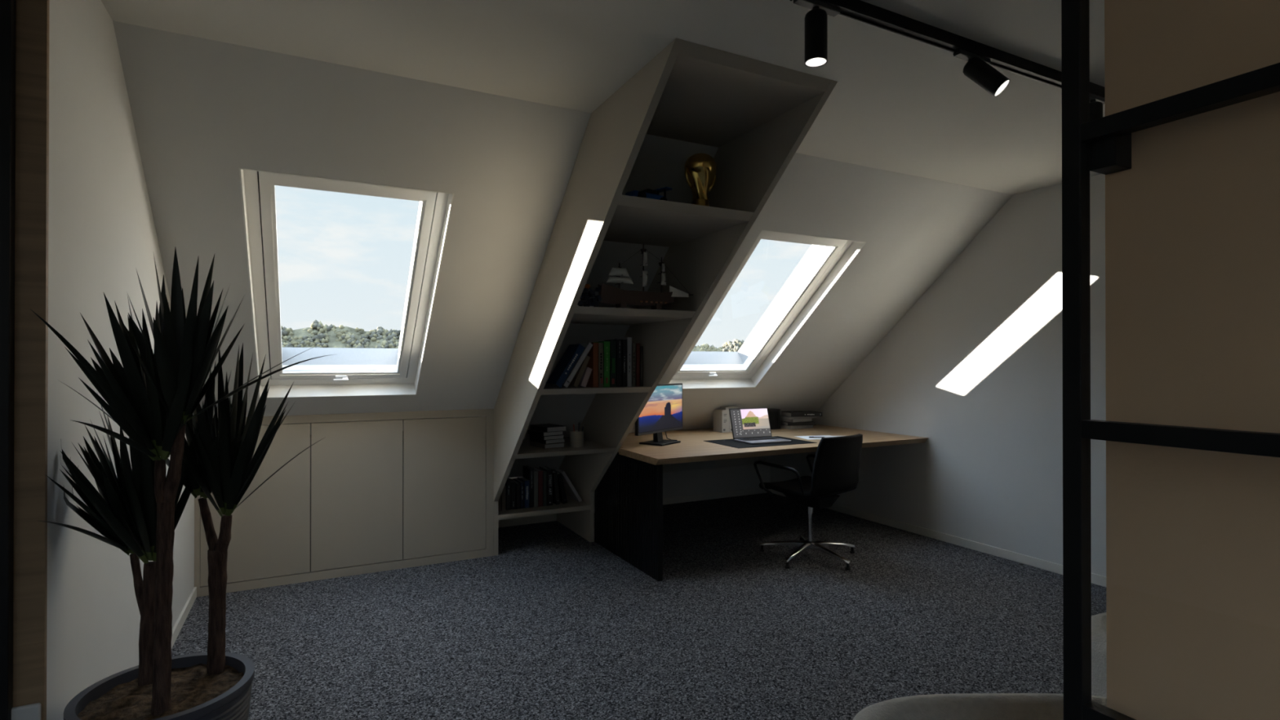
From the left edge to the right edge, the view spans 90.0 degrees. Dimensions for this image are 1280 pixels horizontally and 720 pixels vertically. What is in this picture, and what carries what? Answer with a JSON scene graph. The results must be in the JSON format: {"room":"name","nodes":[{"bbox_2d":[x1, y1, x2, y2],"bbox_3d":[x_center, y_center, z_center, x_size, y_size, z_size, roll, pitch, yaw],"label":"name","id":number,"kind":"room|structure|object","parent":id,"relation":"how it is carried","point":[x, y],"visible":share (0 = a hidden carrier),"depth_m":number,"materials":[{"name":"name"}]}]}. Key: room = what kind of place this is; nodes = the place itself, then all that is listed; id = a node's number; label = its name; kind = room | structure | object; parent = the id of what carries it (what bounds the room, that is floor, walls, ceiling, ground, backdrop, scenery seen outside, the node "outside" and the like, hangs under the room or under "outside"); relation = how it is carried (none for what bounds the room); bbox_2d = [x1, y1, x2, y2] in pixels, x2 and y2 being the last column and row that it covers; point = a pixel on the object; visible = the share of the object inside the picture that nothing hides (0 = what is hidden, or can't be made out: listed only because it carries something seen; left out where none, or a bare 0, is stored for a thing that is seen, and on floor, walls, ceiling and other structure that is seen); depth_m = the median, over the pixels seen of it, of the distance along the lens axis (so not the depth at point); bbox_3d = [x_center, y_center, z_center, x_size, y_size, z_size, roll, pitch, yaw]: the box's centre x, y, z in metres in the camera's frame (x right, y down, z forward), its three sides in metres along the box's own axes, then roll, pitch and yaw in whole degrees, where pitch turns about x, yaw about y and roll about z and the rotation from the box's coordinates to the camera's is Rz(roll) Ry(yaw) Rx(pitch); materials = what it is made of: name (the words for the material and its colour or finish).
{"room":"home office","nodes":[
{"label":"home office","id":0,"kind":"room"},
{"bbox_2d":[46,0,194,719],"bbox_3d":[-2.223,0.061,2.960,0.100,2.504,3.200,0,0,-27],"label":"wall","id":1,"kind":"structure","parent":0,"point":[101,227],"depth_m":1.84,"materials":[{"name":"white paint"}]},
{"bbox_2d":[171,586,196,648],"bbox_3d":[-1.952,1.282,2.554,0.013,0.058,2.238,0,0,-27],"label":"baseboard","id":2,"kind":"structure","parent":1,"relation":"attached to","point":[180,620],"depth_m":3.19,"materials":[{"name":"white wood"}]},
{"bbox_2d":[112,20,1013,478],"bbox_3d":[-0.280,-0.136,4.415,5.050,2.666,2.906,0,0,-27],"label":"wall","id":3,"kind":"structure","parent":0,"point":[203,110],"depth_m":3.13,"materials":[{"name":"white paint"}]},
{"bbox_2d":[239,168,453,398],"bbox_3d":[-1.534,-0.385,3.341,0.841,1.198,1.345,0,0,-27],"label":"window","id":4,"kind":"structure","parent":3,"relation":"in","point":[350,371],"depth_m":3.37,"materials":[{"name":"white paint"}]},
{"bbox_2d":[668,230,866,389],"bbox_3d":[0.780,-0.380,4.535,0.841,1.198,1.345,0,0,-27],"label":"window","id":5,"kind":"structure","parent":3,"relation":"in","point":[827,259],"depth_m":4.73,"materials":[{"name":"white paint"}]},
{"bbox_2d":[101,0,1105,195],"bbox_3d":[0.502,-1.201,0.777,7.000,0.200,4.312,0,0,-27],"label":"ceiling","id":6,"kind":"structure","parent":0,"point":[897,103],"depth_m":2.25,"materials":[{"name":"grey paint"}]},
{"bbox_2d":[818,0,1104,97],"bbox_3d":[1.429,-1.074,2.360,2.740,0.040,0.036,0,0,-27],"label":"track","id":7,"kind":"object","parent":6,"relation":"attached to","point":[858,10],"visible":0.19,"depth_m":2.13,"materials":[{"name":"black metal"}]},
{"bbox_2d":[790,0,840,67],"bbox_3d":[0.509,-0.967,1.884,0.193,0.178,0.065,0,0,-27],"label":"track spotlight","id":8,"kind":"object","parent":7,"relation":"attached to","point":[815,20],"visible":1,"depth_m":1.87,"materials":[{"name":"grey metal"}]},
{"bbox_2d":[952,48,1010,97],"bbox_3d":[1.153,-0.975,2.172,0.193,0.159,0.135,0,0,-27],"label":"track spotlight","id":9,"kind":"object","parent":7,"relation":"attached to","point":[978,69],"visible":1,"depth_m":2.17,"materials":[{"name":"grey metal"}]},
{"bbox_2d":[1089,93,1104,120],"bbox_3d":[1.797,-0.964,2.549,0.193,0.178,0.065,0,0,-27],"label":"track spotlight","id":10,"kind":"object","parent":7,"relation":"attached to","point":[1096,102],"visible":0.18,"depth_m":2.53,"materials":[{"name":"grey metal"}]},
{"bbox_2d":[171,493,1106,719],"bbox_3d":[-0.114,1.368,1.961,7.000,0.120,7.000,0,0,-27],"label":"floor","id":11,"kind":"structure","parent":0,"point":[555,624],"depth_m":3.11,"materials":[{"name":"carpet"}]},
{"bbox_2d":[0,0,15,719],"bbox_3d":[-1.520,0.105,1.485,0.100,2.402,0.035,0,0,-27],"label":"frame post","id":12,"kind":"object","parent":11,"relation":"on","point":[7,7],"visible":1,"depth_m":1.50,"materials":[{"name":"black metal"}]},
{"bbox_2d":[63,652,254,719],"bbox_3d":[-1.247,1.082,1.681,0.400,0.450,0.400,0,0,-27],"label":"pot","id":13,"kind":"object","parent":11,"relation":"on","point":[202,687],"depth_m":1.69,"materials":[{"name":"grey"}]},
{"bbox_2d":[31,247,333,719],"bbox_3d":[-1.157,0.510,1.695,0.639,1.594,0.614,0,0,-41],"label":"yucca","id":14,"kind":"object","parent":11,"relation":"on","point":[155,397],"visible":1,"depth_m":1.65,"materials":[{"name":"green plant"}]},
{"bbox_2d":[194,408,493,596],"bbox_3d":[-1.751,0.822,3.974,1.670,0.990,0.100,0,0,-27],"label":"base cabinet","id":15,"kind":"object","parent":11,"relation":"on","point":[375,495],"visible":0.82,"depth_m":3.94,"materials":[{"name":"beige paint"}]},
{"bbox_2d":[493,38,837,555],"bbox_3d":[-0.293,0.115,3.775,0.735,2.403,3.237,0,0,-27],"label":"shelf column","id":16,"kind":"structure","parent":11,"relation":"on","point":[757,114],"depth_m":3.06,"materials":[{"name":"beige paint"}]},
{"bbox_2d":[497,494,501,511],"bbox_3d":[-1.028,0.951,4.524,0.050,0.200,0.170,0,0,-27],"label":"book","id":17,"kind":"object","parent":16,"relation":"on","point":[500,499],"visible":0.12,"depth_m":4.46,"materials":[{"name":"brown paper"}]},
{"bbox_2d":[505,477,511,510],"bbox_3d":[-0.958,0.943,4.559,0.034,0.215,0.171,0,0,-27],"label":"book","id":18,"kind":"object","parent":16,"relation":"on","point":[508,483],"visible":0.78,"depth_m":4.48,"materials":[{"name":"black paper"}]},
{"bbox_2d":[511,480,515,509],"bbox_3d":[-0.928,0.956,4.575,0.030,0.190,0.171,0,0,-27],"label":"book","id":19,"kind":"object","parent":16,"relation":"on","point":[513,482],"visible":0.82,"depth_m":4.50,"materials":[{"name":"black paper"}]},
{"bbox_2d":[512,479,520,509],"bbox_3d":[-0.898,0.961,4.590,0.032,0.180,0.170,0,0,-27],"label":"book","id":20,"kind":"object","parent":16,"relation":"on","point":[517,484],"visible":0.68,"depth_m":4.52,"materials":[{"name":"black paper"}]},
{"bbox_2d":[514,478,524,508],"bbox_3d":[-0.871,0.958,4.604,0.024,0.185,0.171,0,0,-27],"label":"book","id":21,"kind":"object","parent":16,"relation":"on","point":[522,482],"visible":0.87,"depth_m":4.53,"materials":[{"name":"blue paper"}]},
{"bbox_2d":[517,476,529,508],"bbox_3d":[-0.841,0.953,4.620,0.040,0.195,0.171,0,0,-27],"label":"book","id":22,"kind":"object","parent":16,"relation":"on","point":[526,482],"visible":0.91,"depth_m":4.55,"materials":[{"name":"blue paper"}]},
{"bbox_2d":[525,486,528,499],"bbox_3d":[-0.802,0.944,4.544,0.016,0.092,0.001,0,0,-27],"label":"print","id":23,"kind":"object","parent":22,"relation":"attached to","point":[526,487],"depth_m":4.54,"materials":[{"name":"white"}]},
{"bbox_2d":[523,465,533,507],"bbox_3d":[-0.810,0.913,4.636,0.026,0.275,0.171,0,0,-27],"label":"book","id":24,"kind":"object","parent":16,"relation":"on","point":[528,472],"visible":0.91,"depth_m":4.56,"materials":[{"name":"black paper"}]},
{"bbox_2d":[533,469,537,506],"bbox_3d":[-0.783,0.923,4.650,0.032,0.255,0.170,0,0,-27],"label":"book","id":25,"kind":"object","parent":16,"relation":"on","point":[535,472],"visible":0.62,"depth_m":4.57,"materials":[{"name":"grey paper"}]},
{"bbox_2d":[532,467,542,506],"bbox_3d":[-0.751,0.924,4.666,0.036,0.255,0.170,0,0,-27],"label":"book","id":26,"kind":"object","parent":16,"relation":"on","point":[540,471],"visible":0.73,"depth_m":4.59,"materials":[{"name":"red paper"}]},
{"bbox_2d":[539,468,546,506],"bbox_3d":[-0.722,0.929,4.681,0.026,0.245,0.170,0,0,-27],"label":"book","id":27,"kind":"object","parent":16,"relation":"on","point":[544,473],"visible":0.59,"depth_m":4.61,"materials":[{"name":"grey paper"}]},
{"bbox_2d":[539,466,552,506],"bbox_3d":[-0.691,0.922,4.701,0.044,0.258,0.181,0,0,-27],"label":"book","id":28,"kind":"object","parent":16,"relation":"on","point":[549,471],"visible":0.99,"depth_m":4.62,"materials":[{"name":"black paper"}]},
{"bbox_2d":[529,440,564,448],"bbox_3d":[-0.630,0.570,4.335,0.150,0.028,0.220,0,0,-36],"label":"book","id":29,"kind":"object","parent":16,"relation":"on","point":[531,443],"visible":0.79,"depth_m":4.26,"materials":[{"name":"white paper"}]},
{"bbox_2d":[529,437,564,444],"bbox_3d":[-0.630,0.542,4.351,0.150,0.026,0.220,0,0,-38],"label":"book","id":30,"kind":"object","parent":29,"relation":"on","point":[531,439],"visible":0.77,"depth_m":4.28,"materials":[{"name":"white paper"}]},
{"bbox_2d":[529,434,564,439],"bbox_3d":[-0.632,0.516,4.338,0.150,0.026,0.220,0,0,-35],"label":"book","id":31,"kind":"object","parent":30,"relation":"on","point":[537,437],"visible":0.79,"depth_m":4.26,"materials":[{"name":"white paper"}]},
{"bbox_2d":[527,429,563,436],"bbox_3d":[-0.641,0.489,4.336,0.150,0.026,0.220,0,0,-38],"label":"book","id":32,"kind":"object","parent":31,"relation":"on","point":[529,431],"visible":0.77,"depth_m":4.26,"materials":[{"name":"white paper"}]},
{"bbox_2d":[530,423,566,432],"bbox_3d":[-0.622,0.460,4.340,0.150,0.032,0.220,0,0,-39],"label":"book","id":33,"kind":"object","parent":32,"relation":"on","point":[547,428],"visible":1,"depth_m":4.28,"materials":[{"name":"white paper"}]},
{"bbox_2d":[552,470,559,504],"bbox_3d":[-0.644,0.933,4.721,0.053,0.237,0.171,0,0,-27],"label":"book","id":34,"kind":"object","parent":16,"relation":"on","point":[556,500],"visible":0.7,"depth_m":4.65,"materials":[{"name":"black paper"}]},
{"bbox_2d":[553,470,567,503],"bbox_3d":[-0.604,0.938,4.742,0.078,0.226,0.171,0,0,-27],"label":"book","id":35,"kind":"object","parent":16,"relation":"on","point":[562,496],"visible":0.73,"depth_m":4.67,"materials":[{"name":"black paper"}]},
{"bbox_2d":[546,344,585,387],"bbox_3d":[-0.439,0.034,3.762,0.183,0.252,0.171,0,0,-27],"label":"book","id":36,"kind":"object","parent":16,"relation":"on","point":[558,376],"visible":0.99,"depth_m":3.71,"materials":[{"name":"blue paper"}]},
{"bbox_2d":[564,353,577,373],"bbox_3d":[-0.395,0.023,3.689,0.080,0.119,0.001,0,0,-27],"label":"print","id":37,"kind":"object","parent":36,"relation":"attached to","point":[573,359],"depth_m":3.69,"materials":[{"name":"white"}]},
{"bbox_2d":[553,467,582,502],"bbox_3d":[-0.540,0.931,4.776,0.164,0.242,0.180,0,0,-27],"label":"book","id":38,"kind":"object","parent":16,"relation":"on","point":[568,486],"visible":0.98,"depth_m":4.72,"materials":[{"name":"grey paper"}]},
{"bbox_2d":[569,430,583,447],"bbox_3d":[-0.425,0.531,4.313,0.094,0.105,0.094,0,0,-27],"label":"pen cup","id":39,"kind":"object","parent":16,"relation":"on","point":[576,438],"visible":0.99,"depth_m":4.27,"materials":[{"name":"beige ceramic"}]},
{"bbox_2d":[561,342,593,387],"bbox_3d":[-0.399,0.029,3.783,0.184,0.264,0.191,0,0,-27],"label":"book","id":40,"kind":"object","parent":16,"relation":"on","point":[588,345],"visible":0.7,"depth_m":3.70,"materials":[{"name":"grey paper"}]},
{"bbox_2d":[568,355,590,387],"bbox_3d":[-0.375,0.066,3.795,0.107,0.189,0.160,0,0,-27],"label":"book","id":41,"kind":"object","parent":16,"relation":"on","point":[575,380],"visible":0.61,"depth_m":3.73,"materials":[{"name":"brown paper"}]},
{"bbox_2d":[577,367,592,387],"bbox_3d":[-0.343,0.101,3.784,0.074,0.119,0.140,0,0,-27],"label":"book","id":42,"kind":"object","parent":16,"relation":"on","point":[583,383],"visible":0.62,"depth_m":3.72,"materials":[{"name":"pink paper"}]},
{"bbox_2d":[577,284,601,306],"bbox_3d":[-0.250,-0.314,3.119,0.122,0.112,0.125,0,0,-27],"label":"flower ornament","id":43,"kind":"object","parent":16,"relation":"on","point":[588,292],"visible":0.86,"depth_m":3.09,"materials":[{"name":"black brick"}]},
{"bbox_2d":[586,342,598,387],"bbox_3d":[-0.301,0.029,3.833,0.034,0.262,0.180,0,0,-27],"label":"book","id":44,"kind":"object","parent":16,"relation":"on","point":[593,363],"visible":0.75,"depth_m":3.76,"materials":[{"name":"brown paper"}]},
{"bbox_2d":[591,341,609,386],"bbox_3d":[-0.237,0.026,3.866,0.042,0.270,0.181,0,0,-27],"label":"book","id":45,"kind":"object","parent":16,"relation":"on","point":[606,344],"visible":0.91,"depth_m":3.79,"materials":[{"name":"green paper"}]},
{"bbox_2d":[598,342,603,386],"bbox_3d":[-0.271,0.030,3.849,0.032,0.262,0.181,0,0,-27],"label":"book","id":46,"kind":"object","parent":16,"relation":"on","point":[600,344],"visible":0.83,"depth_m":3.77,"materials":[{"name":"brown paper"}]},
{"bbox_2d":[600,353,602,377],"bbox_3d":[-0.229,0.034,3.769,0.012,0.148,0.001,0,0,-27],"label":"print","id":47,"kind":"object","parent":46,"relation":"on","point":[601,354],"depth_m":3.77,"materials":[{"name":"black paper"}]},
{"bbox_2d":[598,340,616,386],"bbox_3d":[-0.199,0.023,3.885,0.038,0.276,0.181,0,0,-27],"label":"book","id":48,"kind":"object","parent":16,"relation":"on","point":[612,343],"visible":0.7,"depth_m":3.80,"materials":[{"name":"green paper"}]},
{"bbox_2d":[612,358,615,373],"bbox_3d":[-0.157,0.033,3.806,0.021,0.088,0.001,0,0,-27],"label":"print","id":49,"kind":"object","parent":48,"relation":"attached to","point":[613,359],"depth_m":3.81,"materials":[{"name":"green"}]},
{"bbox_2d":[604,339,622,386],"bbox_3d":[-0.165,0.019,3.903,0.036,0.284,0.181,0,0,-27],"label":"book","id":50,"kind":"object","parent":16,"relation":"on","point":[619,342],"visible":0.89,"depth_m":3.82,"materials":[{"name":"black paper"}]},
{"bbox_2d":[614,337,631,386],"bbox_3d":[-0.104,0.012,3.935,0.032,0.297,0.181,0,0,-27],"label":"book","id":51,"kind":"object","parent":16,"relation":"on","point":[628,339],"visible":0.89,"depth_m":3.86,"materials":[{"name":"grey paper"}]},
{"bbox_2d":[622,339,626,386],"bbox_3d":[-0.134,0.019,3.919,0.031,0.284,0.181,0,0,-27],"label":"book","id":52,"kind":"object","parent":16,"relation":"on","point":[624,341],"visible":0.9,"depth_m":3.84,"materials":[{"name":"black paper"}]},
{"bbox_2d":[631,342,635,386],"bbox_3d":[-0.077,0.029,3.949,0.025,0.265,0.181,0,0,-27],"label":"book","id":53,"kind":"object","parent":16,"relation":"on","point":[633,344],"visible":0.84,"depth_m":3.87,"materials":[{"name":"brown paper"}]},
{"bbox_2d":[635,343,639,386],"bbox_3d":[-0.053,0.030,3.961,0.026,0.262,0.180,0,0,-27],"label":"book","id":54,"kind":"object","parent":16,"relation":"on","point":[637,345],"visible":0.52,"depth_m":3.88,"materials":[{"name":"red paper"}]},
{"bbox_2d":[640,346,643,386],"bbox_3d":[-0.031,0.039,3.973,0.020,0.245,0.181,0,0,-27],"label":"book","id":55,"kind":"object","parent":16,"relation":"on","point":[641,347],"visible":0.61,"depth_m":3.89,"materials":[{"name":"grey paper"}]},
{"bbox_2d":[641,351,642,380],"bbox_3d":[0.011,0.038,3.893,0.004,0.172,0.001,0,0,-27],"label":"print","id":56,"kind":"object","parent":55,"relation":"attached to","point":[642,352],"depth_m":3.89,"materials":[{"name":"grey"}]},
{"bbox_2d":[597,244,693,309],"bbox_3d":[0.043,-0.423,3.252,0.535,0.330,0.092,0,0,-27],"label":"model ship","id":57,"kind":"object","parent":16,"relation":"on","point":[610,295],"visible":0.99,"depth_m":3.19,"materials":[{"name":"brown wood"}]},
{"bbox_2d":[625,186,672,200],"bbox_3d":[0.033,-0.723,2.803,0.090,0.088,0.233,0,0,43],"label":"toy car","id":58,"kind":"object","parent":16,"relation":"on","point":[648,193],"visible":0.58,"depth_m":2.78,"materials":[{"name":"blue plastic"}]},
{"bbox_2d":[684,153,716,206],"bbox_3d":[0.276,-0.808,2.925,0.148,0.264,0.148,0,0,3],"label":"trophy","id":59,"kind":"object","parent":16,"relation":"on","point":[700,169],"visible":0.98,"depth_m":2.88,"materials":[{"name":"gold metal"}]},
{"bbox_2d":[594,424,928,581],"bbox_3d":[0.830,0.951,4.838,2.305,0.739,1.322,0,0,-27],"label":"desk","id":60,"kind":"object","parent":11,"relation":"on","point":[628,522],"visible":0.86,"depth_m":4.19,"materials":[{"name":"brown wood"}]},
{"bbox_2d":[635,382,682,446],"bbox_3d":[0.140,0.374,4.454,0.190,0.412,0.560,0,0,36],"label":"monitor","id":61,"kind":"object","parent":60,"relation":"on","point":[663,411],"visible":0.86,"depth_m":4.45,"materials":[{"name":"black plastic"}]},
{"bbox_2d":[713,408,732,432],"bbox_3d":[0.735,0.494,5.254,0.235,0.180,0.131,0,0,-27],"label":"box file","id":62,"kind":"object","parent":60,"relation":"on","point":[722,420],"visible":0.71,"depth_m":5.17,"materials":[{"name":"grey"}]},
{"bbox_2d":[719,406,744,409],"bbox_3d":[0.748,0.393,5.264,0.190,0.020,0.120,0,0,-28],"label":"book","id":63,"kind":"object","parent":62,"relation":"on","point":[721,407],"visible":0.66,"depth_m":5.22,"materials":[{"name":"grey paper"}]},
{"bbox_2d":[704,435,817,448],"bbox_3d":[0.847,0.579,4.530,0.660,0.003,0.440,0,0,-26],"label":"desk mat","id":64,"kind":"object","parent":60,"relation":"on","point":[729,442],"visible":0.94,"depth_m":4.41,"materials":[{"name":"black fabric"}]},
{"bbox_2d":[728,407,791,444],"bbox_3d":[0.854,0.464,4.561,0.335,0.226,0.288,0,0,-25],"label":"laptop","id":65,"kind":"object","parent":64,"relation":"on","point":[752,426],"visible":1,"depth_m":4.64,"materials":[{"name":"grey metal"}]},
{"bbox_2d":[767,408,780,429],"bbox_3d":[1.099,0.500,5.447,0.140,0.168,0.133,0,0,-27],"label":"storage box","id":66,"kind":"object","parent":60,"relation":"on","point":[774,414],"visible":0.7,"depth_m":5.39,"materials":[{"name":"black plastic"}]},
{"bbox_2d":[780,424,813,429],"bbox_3d":[1.339,0.571,5.529,0.255,0.028,0.170,0,0,-28],"label":"book","id":67,"kind":"object","parent":60,"relation":"on","point":[783,426],"visible":0.64,"depth_m":5.45,"materials":[{"name":"grey paper"}]},
{"bbox_2d":[780,421,815,426],"bbox_3d":[1.357,0.542,5.513,0.250,0.028,0.170,0,0,-10],"label":"book","id":68,"kind":"object","parent":67,"relation":"on","point":[807,423],"visible":0.8,"depth_m":5.43,"materials":[{"name":"black paper"}]},
{"bbox_2d":[780,418,812,422],"bbox_3d":[1.347,0.515,5.529,0.215,0.026,0.160,0,0,-29],"label":"book","id":69,"kind":"object","parent":68,"relation":"on","point":[781,420],"visible":0.73,"depth_m":5.46,"materials":[{"name":"grey paper"}]},
{"bbox_2d":[780,415,819,419],"bbox_3d":[1.367,0.492,5.526,0.330,0.020,0.170,0,0,-26],"label":"book","id":70,"kind":"object","parent":69,"relation":"on","point":[781,416],"visible":0.62,"depth_m":5.44,"materials":[{"name":"grey paper"}]},
{"bbox_2d":[781,410,822,417],"bbox_3d":[1.395,0.464,5.525,0.290,0.034,0.191,0,0,-14],"label":"book","id":71,"kind":"object","parent":70,"relation":"on","point":[797,413],"visible":1,"depth_m":5.45,"materials":[{"name":"black paper"}]},
{"bbox_2d":[794,435,830,439],"bbox_3d":[1.344,0.581,4.809,0.297,0.001,0.210,0,0,-15],"label":"paper sheet","id":72,"kind":"object","parent":60,"relation":"on","point":[801,437],"visible":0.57,"depth_m":4.82,"materials":[{"name":"white paper"}]},
{"bbox_2d":[808,435,841,439],"bbox_3d":[1.438,0.580,4.790,0.297,0.001,0.210,0,0,-3],"label":"paper sheet","id":73,"kind":"object","parent":72,"relation":"on","point":[809,436],"visible":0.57,"depth_m":4.86,"materials":[{"name":"white paper"}]},
{"bbox_2d":[753,433,862,569],"bbox_3d":[1.149,0.901,4.277,0.641,0.835,0.622,0,0,-35],"label":"office chair","id":74,"kind":"object","parent":11,"relation":"on","point":[835,470],"visible":1,"depth_m":4.14,"materials":[{"name":"black fabric"}]},
{"bbox_2d":[853,693,1106,719],"bbox_3d":[0.844,1.043,1.202,0.840,0.525,0.670,0,0,0],"label":"armchair","id":75,"kind":"object","parent":11,"relation":"on","point":[974,706],"visible":0.64,"depth_m":1.46,"materials":[{"name":"fabric"}]},
{"bbox_2d":[1091,612,1106,697],"bbox_3d":[1.705,1.045,1.714,0.840,0.525,0.670,0,0,0],"label":"armchair","id":76,"kind":"object","parent":11,"relation":"on","point":[1099,638],"visible":0.09,"depth_m":1.81,"materials":[{"name":"fabric"}]},
{"bbox_2d":[1061,0,1279,719],"bbox_3d":[0.927,0.240,-0.027,0.048,2.120,1.780,0,0,-27],"label":"steel frame","id":77,"kind":"object","parent":11,"relation":"on","point":[1102,145],"visible":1,"depth_m":0.74,"materials":[{"name":"black metal"}]},
{"bbox_2d":[594,463,769,506],"bbox_3d":[0.336,1.176,5.986,2.410,0.300,0.100,0,0,-27],"label":"wall","id":78,"kind":"structure","parent":0,"point":[689,482],"depth_m":6.11,"materials":[{"name":"white paint"}]},
{"bbox_2d":[594,487,769,512],"bbox_3d":[0.295,1.296,5.900,2.259,0.058,0.013,0,0,-27],"label":"baseboard","id":79,"kind":"structure","parent":78,"relation":"attached to","point":[753,491],"depth_m":6.10,"materials":[{"name":"white"}]},
{"bbox_2d":[769,173,1106,576],"bbox_3d":[2.894,0.063,3.490,0.120,2.504,6.950,0,0,-27],"label":"wall","id":80,"kind":"structure","parent":0,"point":[973,368],"depth_m":4.35,"materials":[{"name":"white paint"}]},
{"bbox_2d":[769,488,1106,586],"bbox_3d":[2.842,1.286,3.441,0.013,0.058,6.720,0,0,-27],"label":"baseboard","id":81,"kind":"structure","parent":80,"relation":"attached to","point":[1099,580],"depth_m":4.51,"materials":[{"name":"white"}]},
{"bbox_2d":[1104,0,1279,719],"bbox_3d":[1.029,0.097,-0.134,0.034,2.404,2.020,0,0,-27],"label":"wall partition","id":82,"kind":"structure","parent":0,"point":[1193,227],"depth_m":0.68,"materials":[{"name":"beige paint"}]},
{"label":"outside","id":83,"kind":"structure","parent":0,"visible":0},
{"bbox_2d":[281,326,733,351],"bbox_3d":[-48.709,-2.253,188.744,460.818,24.288,202.274,0,0,-27],"label":"ground","id":84,"kind":"structure","parent":83,"point":[333,337],"depth_m":257.68,"materials":[{"name":"green plant"}]},
{"bbox_2d":[280,320,744,351],"bbox_3d":[-44.666,-1.603,245.105,267.192,29.850,107.690,0,0,-27],"label":"forest canopy","id":85,"kind":"object","parent":84,"relation":"on","point":[390,338],"visible":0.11,"depth_m":259.76,"materials":[{"name":"green plant"}]},
{"bbox_3d":[-1.625,0.046,-0.557,2.002,2.504,3.900,0,0,-27],"label":"wall","id":86,"kind":"structure","parent":0,"visible":0},
{"bbox_2d":[11,702,41,719],"bbox_3d":[-1.464,0.925,1.522,0.060,0.204,0.015,0,0,-27],"label":"wall plate","id":87,"kind":"object","parent":86,"relation":"attached to","point":[33,711],"visible":1,"depth_m":1.52,"materials":[{"name":"grey plastic"}]},
{"bbox_2d":[13,0,48,719],"bbox_3d":[-1.504,0.104,1.522,0.142,2.404,0.015,0,0,-27],"label":"trim","id":88,"kind":"structure","parent":86,"relation":"attached to","point":[32,16],"depth_m":1.54,"materials":[{"name":"brown wood"}]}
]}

